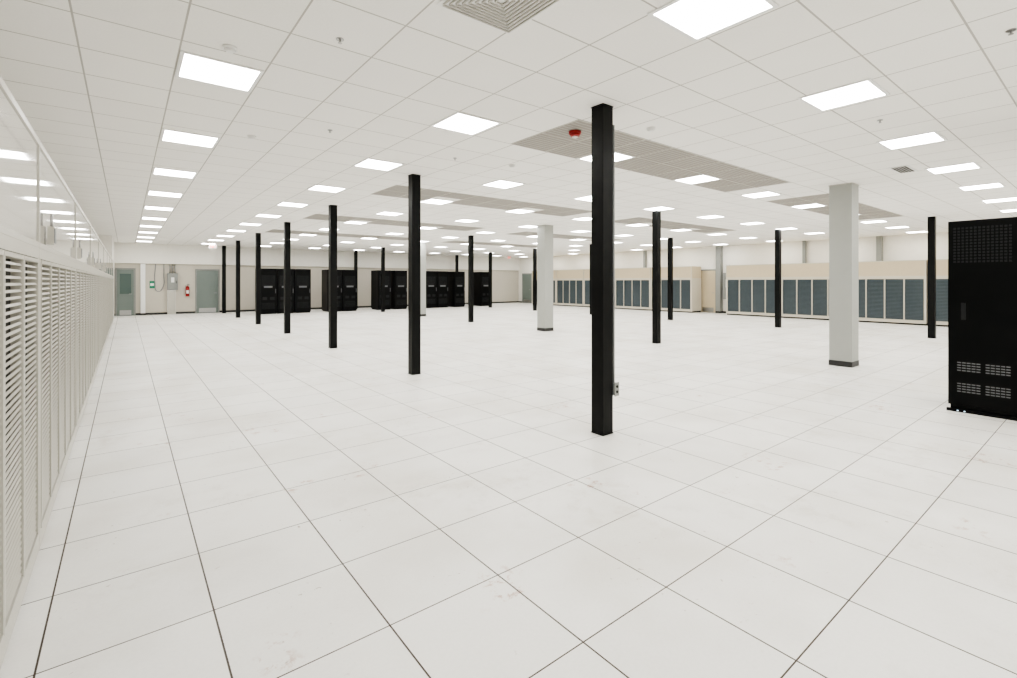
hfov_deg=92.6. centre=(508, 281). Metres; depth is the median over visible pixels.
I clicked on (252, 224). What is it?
ceiling light panel
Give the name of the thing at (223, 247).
steel column
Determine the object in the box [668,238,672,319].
steel column
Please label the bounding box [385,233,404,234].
ceiling light panel
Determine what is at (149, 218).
ceiling light panel
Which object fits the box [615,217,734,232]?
ceiling vent
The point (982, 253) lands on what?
tall cabinet
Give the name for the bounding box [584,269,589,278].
hood
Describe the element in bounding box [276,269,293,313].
rack
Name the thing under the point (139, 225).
ceiling light panel
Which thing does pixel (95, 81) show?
ceiling
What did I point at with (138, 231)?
ceiling light panel
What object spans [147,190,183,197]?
ceiling light panel
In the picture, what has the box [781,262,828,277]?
hood
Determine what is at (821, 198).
ceiling vent
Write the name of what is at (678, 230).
ceiling light panel
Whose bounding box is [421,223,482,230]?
ceiling vent
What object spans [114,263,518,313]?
wall
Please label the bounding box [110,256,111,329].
air conditioner
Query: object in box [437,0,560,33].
air diffuser
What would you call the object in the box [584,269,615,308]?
air conditioner
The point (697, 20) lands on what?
ceiling light panel
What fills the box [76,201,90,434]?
air conditioner
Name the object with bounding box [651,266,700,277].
hood
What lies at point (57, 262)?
air conditioner
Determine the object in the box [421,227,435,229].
ceiling light panel
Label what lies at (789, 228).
ceiling light panel
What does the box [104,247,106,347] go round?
air conditioner
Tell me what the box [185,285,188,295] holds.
fire extinguisher
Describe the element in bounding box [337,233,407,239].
ceiling vent
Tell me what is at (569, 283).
air conditioner
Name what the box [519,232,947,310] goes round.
wall
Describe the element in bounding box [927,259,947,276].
hood
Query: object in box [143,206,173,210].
ceiling light panel
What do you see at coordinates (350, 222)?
ceiling light panel
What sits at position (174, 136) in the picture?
ceiling light panel
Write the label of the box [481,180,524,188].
ceiling light panel
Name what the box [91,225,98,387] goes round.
air conditioner
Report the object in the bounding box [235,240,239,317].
steel column
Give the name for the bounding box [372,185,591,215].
ceiling vent
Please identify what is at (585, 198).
ceiling light panel
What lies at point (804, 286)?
air conditioner
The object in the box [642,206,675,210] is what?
ceiling light panel
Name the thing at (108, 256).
hood
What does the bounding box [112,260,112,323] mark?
air conditioner
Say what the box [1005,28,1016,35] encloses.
sprinkler
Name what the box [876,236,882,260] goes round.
pilaster
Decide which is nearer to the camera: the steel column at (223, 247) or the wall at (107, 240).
the wall at (107, 240)
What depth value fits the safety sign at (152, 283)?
23.00 m
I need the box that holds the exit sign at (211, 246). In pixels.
[209,244,216,248]
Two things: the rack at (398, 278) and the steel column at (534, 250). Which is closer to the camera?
the steel column at (534, 250)
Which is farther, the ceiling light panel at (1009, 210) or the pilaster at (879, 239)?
the pilaster at (879, 239)
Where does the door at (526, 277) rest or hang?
in the wall at (914, 246)
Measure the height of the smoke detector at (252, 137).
0.040 m
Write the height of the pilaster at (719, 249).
3.350 m
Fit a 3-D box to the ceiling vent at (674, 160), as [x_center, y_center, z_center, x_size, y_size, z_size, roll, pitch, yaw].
[2.555,-1.797,7.546,5.490,0.006,1.220,0,0,-38]
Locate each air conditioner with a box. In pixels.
[0,76,39,668]
[39,141,75,548]
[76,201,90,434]
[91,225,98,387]
[99,238,103,363]
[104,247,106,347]
[107,252,109,338]
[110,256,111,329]
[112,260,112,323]
[532,270,555,304]
[556,269,583,306]
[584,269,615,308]
[615,267,651,310]
[651,266,700,312]
[726,264,781,317]
[781,262,828,319]
[859,260,927,325]
[927,259,947,326]
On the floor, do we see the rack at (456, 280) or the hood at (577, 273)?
the rack at (456, 280)
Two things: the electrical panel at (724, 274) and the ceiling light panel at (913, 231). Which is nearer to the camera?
the ceiling light panel at (913, 231)
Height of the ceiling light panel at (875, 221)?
0.010 m
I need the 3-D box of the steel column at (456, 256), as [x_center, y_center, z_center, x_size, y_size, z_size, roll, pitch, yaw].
[-3.456,-0.125,32.529,0.168,3.350,0.168,0,0,-38]
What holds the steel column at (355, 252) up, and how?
on the floor
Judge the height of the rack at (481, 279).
2.200 m
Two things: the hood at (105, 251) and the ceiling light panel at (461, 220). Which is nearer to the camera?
the hood at (105, 251)
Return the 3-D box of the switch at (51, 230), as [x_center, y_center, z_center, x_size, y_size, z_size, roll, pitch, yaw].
[-2.818,-0.325,3.000,0.035,0.190,0.080,0,0,-38]
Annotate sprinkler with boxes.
[336,37,343,43]
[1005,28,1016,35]
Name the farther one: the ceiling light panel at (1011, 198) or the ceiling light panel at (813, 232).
the ceiling light panel at (813, 232)
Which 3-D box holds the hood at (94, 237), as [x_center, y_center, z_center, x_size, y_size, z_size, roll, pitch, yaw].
[-6.840,-0.490,7.368,0.882,0.600,2.500,0,0,-38]
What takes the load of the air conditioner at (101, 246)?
on the floor
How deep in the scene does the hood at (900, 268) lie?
17.96 m
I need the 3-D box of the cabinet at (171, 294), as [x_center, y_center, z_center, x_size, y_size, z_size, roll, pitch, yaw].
[-16.198,0.975,23.366,0.320,1.150,0.210,0,0,-38]
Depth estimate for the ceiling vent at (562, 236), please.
19.59 m
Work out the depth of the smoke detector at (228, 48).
3.70 m
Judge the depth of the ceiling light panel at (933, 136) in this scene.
6.17 m
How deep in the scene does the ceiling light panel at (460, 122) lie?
5.51 m
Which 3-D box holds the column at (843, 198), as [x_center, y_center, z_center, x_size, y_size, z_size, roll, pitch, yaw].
[6.242,-0.125,9.047,0.384,3.350,0.384,0,0,-38]
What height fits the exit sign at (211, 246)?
0.240 m
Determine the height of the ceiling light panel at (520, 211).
0.010 m
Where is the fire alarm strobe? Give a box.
[569,130,580,137]
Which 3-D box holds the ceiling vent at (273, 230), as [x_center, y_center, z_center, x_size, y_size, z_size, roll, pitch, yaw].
[-8.177,-1.797,17.185,0.563,0.006,1.222,0,0,-38]
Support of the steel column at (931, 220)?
on the floor
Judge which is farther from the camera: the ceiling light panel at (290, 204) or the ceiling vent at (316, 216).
the ceiling vent at (316, 216)
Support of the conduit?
attached to the wall at (505, 283)
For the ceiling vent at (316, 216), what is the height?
0.006 m
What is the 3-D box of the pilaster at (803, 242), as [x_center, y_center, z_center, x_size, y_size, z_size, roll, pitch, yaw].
[12.938,-0.125,21.252,0.140,3.350,0.140,0,0,-38]
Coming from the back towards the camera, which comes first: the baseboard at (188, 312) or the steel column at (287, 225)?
the baseboard at (188, 312)
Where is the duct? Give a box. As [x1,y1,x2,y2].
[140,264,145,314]
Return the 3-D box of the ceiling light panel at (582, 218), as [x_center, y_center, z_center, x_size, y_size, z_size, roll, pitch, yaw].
[2.177,-1.794,13.840,0.592,0.010,0.592,0,0,-38]
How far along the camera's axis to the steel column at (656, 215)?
12.25 m
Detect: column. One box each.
[222,246,225,312]
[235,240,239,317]
[255,233,260,323]
[284,222,290,333]
[328,205,337,348]
[354,251,357,308]
[381,247,384,311]
[408,174,420,374]
[421,242,425,315]
[455,255,457,271]
[468,235,473,321]
[488,252,491,307]
[533,249,536,310]
[537,225,553,330]
[589,244,591,314]
[591,103,613,435]
[652,210,660,343]
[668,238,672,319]
[774,229,781,327]
[829,183,858,367]
[928,216,935,338]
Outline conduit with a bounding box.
[154,264,164,291]
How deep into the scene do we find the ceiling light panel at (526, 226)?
15.72 m
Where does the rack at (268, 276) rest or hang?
on the floor
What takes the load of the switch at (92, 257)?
attached to the air conditioner at (94, 237)
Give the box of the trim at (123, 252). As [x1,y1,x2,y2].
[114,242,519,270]
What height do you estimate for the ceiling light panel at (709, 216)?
0.010 m
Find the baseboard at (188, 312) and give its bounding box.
[114,301,518,315]
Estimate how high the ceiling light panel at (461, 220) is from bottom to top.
0.010 m
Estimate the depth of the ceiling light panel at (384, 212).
12.74 m
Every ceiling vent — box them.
[266,229,283,232]
[291,230,327,235]
[303,214,327,219]
[337,216,407,226]
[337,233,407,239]
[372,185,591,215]
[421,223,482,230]
[443,241,536,247]
[510,231,536,235]
[511,119,790,191]
[553,234,591,240]
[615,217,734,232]
[766,193,828,214]
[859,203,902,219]
[888,165,917,173]
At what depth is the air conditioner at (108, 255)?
13.35 m
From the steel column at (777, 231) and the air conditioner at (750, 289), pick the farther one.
the air conditioner at (750, 289)
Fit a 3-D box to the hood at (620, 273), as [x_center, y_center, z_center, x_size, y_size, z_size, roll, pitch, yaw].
[7.270,-0.490,27.532,0.882,0.600,2.420,0,0,-38]
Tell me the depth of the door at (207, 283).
24.34 m
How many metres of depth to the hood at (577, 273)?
31.03 m
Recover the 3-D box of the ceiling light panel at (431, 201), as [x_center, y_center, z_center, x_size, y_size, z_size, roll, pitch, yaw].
[-1.611,-1.794,10.860,0.592,0.010,0.592,0,0,-38]
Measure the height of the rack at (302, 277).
2.200 m
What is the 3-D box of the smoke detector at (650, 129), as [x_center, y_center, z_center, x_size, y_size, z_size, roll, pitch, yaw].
[1.666,-1.780,5.681,0.100,0.040,0.100,0,0,-38]
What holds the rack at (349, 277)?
on the floor
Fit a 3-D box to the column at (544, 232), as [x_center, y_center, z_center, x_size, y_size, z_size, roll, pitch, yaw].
[1.171,-0.125,15.491,0.384,3.350,0.384,0,0,-38]
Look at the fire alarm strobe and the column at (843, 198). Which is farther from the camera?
the column at (843, 198)
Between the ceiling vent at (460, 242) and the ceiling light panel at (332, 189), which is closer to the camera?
the ceiling light panel at (332, 189)
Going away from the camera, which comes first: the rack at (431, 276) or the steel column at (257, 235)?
the steel column at (257, 235)
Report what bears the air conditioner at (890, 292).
on the floor
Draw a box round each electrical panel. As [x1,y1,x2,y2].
[167,264,177,289]
[723,273,725,298]
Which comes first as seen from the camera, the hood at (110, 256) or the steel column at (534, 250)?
the hood at (110, 256)
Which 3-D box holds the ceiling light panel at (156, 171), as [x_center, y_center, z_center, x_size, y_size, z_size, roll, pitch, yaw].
[-5.510,-1.794,8.020,0.592,0.010,0.592,0,0,-38]
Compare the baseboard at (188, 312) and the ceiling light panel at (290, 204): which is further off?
the baseboard at (188, 312)
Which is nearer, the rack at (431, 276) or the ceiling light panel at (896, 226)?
the ceiling light panel at (896, 226)
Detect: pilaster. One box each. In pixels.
[643,250,646,267]
[715,246,722,312]
[802,241,805,262]
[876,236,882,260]
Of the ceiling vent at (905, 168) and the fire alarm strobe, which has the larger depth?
the ceiling vent at (905, 168)
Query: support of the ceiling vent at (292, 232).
in the ceiling
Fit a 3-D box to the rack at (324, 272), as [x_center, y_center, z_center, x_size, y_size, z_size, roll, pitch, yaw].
[-9.365,0.450,25.792,0.780,2.200,0.980,0,0,-38]
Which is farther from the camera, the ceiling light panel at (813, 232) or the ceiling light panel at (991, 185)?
the ceiling light panel at (813, 232)
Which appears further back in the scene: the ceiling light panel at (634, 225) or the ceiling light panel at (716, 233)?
the ceiling light panel at (716, 233)
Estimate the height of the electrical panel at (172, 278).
1.230 m
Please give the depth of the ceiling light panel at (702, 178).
8.51 m
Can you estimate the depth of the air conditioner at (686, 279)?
24.83 m
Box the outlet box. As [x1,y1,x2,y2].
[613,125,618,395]
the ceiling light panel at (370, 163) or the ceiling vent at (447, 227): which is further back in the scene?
the ceiling vent at (447, 227)
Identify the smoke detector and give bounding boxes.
[222,44,236,53]
[247,135,256,139]
[647,127,654,131]
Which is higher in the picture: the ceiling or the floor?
the ceiling
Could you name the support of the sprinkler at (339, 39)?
attached to the ceiling
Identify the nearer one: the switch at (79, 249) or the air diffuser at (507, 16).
the air diffuser at (507, 16)
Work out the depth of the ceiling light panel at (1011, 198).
10.71 m
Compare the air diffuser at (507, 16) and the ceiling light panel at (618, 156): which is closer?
the air diffuser at (507, 16)
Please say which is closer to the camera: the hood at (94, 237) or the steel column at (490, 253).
the hood at (94, 237)
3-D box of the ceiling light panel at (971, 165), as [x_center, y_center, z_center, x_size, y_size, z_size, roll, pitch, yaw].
[7.026,-1.794,7.679,0.592,0.010,0.592,0,0,-38]
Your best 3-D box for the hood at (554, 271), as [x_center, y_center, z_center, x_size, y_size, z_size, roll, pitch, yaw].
[2.725,-0.490,33.308,0.882,0.600,2.420,0,0,-38]
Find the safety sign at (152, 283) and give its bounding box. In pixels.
[150,281,154,287]
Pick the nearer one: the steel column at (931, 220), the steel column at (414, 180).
the steel column at (414, 180)
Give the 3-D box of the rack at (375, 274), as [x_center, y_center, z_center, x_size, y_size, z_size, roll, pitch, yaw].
[-7.204,0.450,27.492,0.780,2.200,0.980,0,0,-38]
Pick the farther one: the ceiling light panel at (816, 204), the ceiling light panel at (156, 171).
the ceiling light panel at (816, 204)
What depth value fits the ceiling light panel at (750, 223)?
14.91 m
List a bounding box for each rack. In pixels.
[261,268,276,313]
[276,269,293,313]
[293,269,310,312]
[322,269,341,311]
[342,270,356,310]
[371,270,390,309]
[390,271,406,308]
[426,271,436,307]
[436,271,447,307]
[448,271,464,306]
[474,272,488,305]
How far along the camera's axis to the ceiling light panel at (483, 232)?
17.63 m
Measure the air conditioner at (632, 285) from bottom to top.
2.340 m
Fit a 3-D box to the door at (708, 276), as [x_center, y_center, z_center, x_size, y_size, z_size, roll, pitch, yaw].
[10.176,0.455,24.805,0.095,2.190,0.920,0,0,-38]
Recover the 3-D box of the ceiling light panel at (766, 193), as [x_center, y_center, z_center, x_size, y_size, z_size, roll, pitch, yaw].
[5.195,-1.794,10.005,0.592,0.010,0.592,0,0,-38]
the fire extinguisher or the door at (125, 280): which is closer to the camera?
the door at (125, 280)
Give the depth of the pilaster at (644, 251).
27.73 m
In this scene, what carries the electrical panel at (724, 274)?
attached to the wall at (914, 246)
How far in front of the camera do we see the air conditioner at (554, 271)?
32.24 m
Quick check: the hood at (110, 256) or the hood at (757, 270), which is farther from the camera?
the hood at (757, 270)
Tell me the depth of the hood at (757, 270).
22.05 m
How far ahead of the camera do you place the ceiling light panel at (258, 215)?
13.12 m
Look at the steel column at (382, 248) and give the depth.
25.21 m
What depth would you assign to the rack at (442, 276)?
29.43 m
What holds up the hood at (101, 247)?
attached to the air conditioner at (101, 246)
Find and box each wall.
[98,235,113,317]
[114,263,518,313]
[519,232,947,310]
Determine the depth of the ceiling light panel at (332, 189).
9.33 m
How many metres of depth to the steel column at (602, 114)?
4.93 m
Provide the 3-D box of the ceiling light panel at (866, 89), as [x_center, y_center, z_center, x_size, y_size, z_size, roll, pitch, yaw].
[3.238,-1.794,4.698,0.592,0.010,0.592,0,0,-38]
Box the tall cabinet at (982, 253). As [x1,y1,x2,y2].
[946,217,1016,420]
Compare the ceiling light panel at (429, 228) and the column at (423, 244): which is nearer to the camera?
the ceiling light panel at (429, 228)
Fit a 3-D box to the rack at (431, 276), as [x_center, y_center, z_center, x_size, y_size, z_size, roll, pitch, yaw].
[-4.886,0.450,29.317,0.780,2.200,0.980,0,0,-38]
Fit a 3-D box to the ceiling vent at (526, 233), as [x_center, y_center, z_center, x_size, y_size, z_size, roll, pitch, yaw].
[0.726,-1.797,18.098,1.178,0.006,1.205,0,0,-38]
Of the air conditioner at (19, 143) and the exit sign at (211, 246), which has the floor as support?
the air conditioner at (19, 143)
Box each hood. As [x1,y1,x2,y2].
[91,225,98,270]
[99,238,103,272]
[104,247,106,273]
[107,252,109,274]
[110,256,111,275]
[532,270,555,278]
[556,269,583,278]
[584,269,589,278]
[615,267,650,278]
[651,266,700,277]
[726,264,774,277]
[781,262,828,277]
[859,260,926,276]
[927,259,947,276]
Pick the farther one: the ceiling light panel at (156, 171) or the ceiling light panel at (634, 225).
the ceiling light panel at (634, 225)
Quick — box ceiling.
[0,0,1016,257]
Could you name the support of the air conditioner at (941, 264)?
on the floor
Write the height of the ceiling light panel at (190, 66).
0.010 m
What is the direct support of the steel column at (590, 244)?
on the floor
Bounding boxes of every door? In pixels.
[115,268,135,315]
[195,269,219,312]
[522,273,531,302]
[701,269,715,311]
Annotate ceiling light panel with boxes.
[138,231,158,233]
[139,225,162,227]
[141,217,167,220]
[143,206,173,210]
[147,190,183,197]
[152,167,197,178]
[160,128,220,148]
[175,50,264,92]
[226,229,246,231]
[238,223,261,225]
[255,214,282,217]
[276,202,309,207]
[306,184,346,192]
[343,221,368,223]
[352,158,404,170]
[376,211,404,215]
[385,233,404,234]
[421,198,454,204]
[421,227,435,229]
[430,111,501,135]
[455,219,480,222]
[475,231,496,233]
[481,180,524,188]
[503,209,534,213]
[518,225,536,227]
[569,230,591,232]
[571,217,591,220]
[573,195,591,201]
[577,151,634,161]
[624,223,648,226]
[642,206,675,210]
[647,0,778,41]
[669,229,689,231]
[672,174,720,184]
[696,215,725,218]
[706,233,726,235]
[738,222,765,224]
[740,191,781,197]
[777,227,798,229]
[789,203,826,208]
[797,78,889,111]
[802,232,823,233]
[860,220,888,223]
[876,131,947,149]
[883,226,908,228]
[905,231,927,232]
[924,162,982,174]
[957,182,1005,190]
[980,197,1016,202]
[998,209,1016,212]
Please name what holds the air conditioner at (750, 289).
on the floor
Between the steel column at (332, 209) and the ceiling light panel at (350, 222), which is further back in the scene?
the ceiling light panel at (350, 222)
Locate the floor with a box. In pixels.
[0,302,1016,677]
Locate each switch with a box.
[47,214,55,244]
[77,239,81,258]
[91,252,94,265]
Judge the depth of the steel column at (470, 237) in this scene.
18.77 m
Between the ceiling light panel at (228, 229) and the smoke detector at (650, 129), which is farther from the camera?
the ceiling light panel at (228, 229)

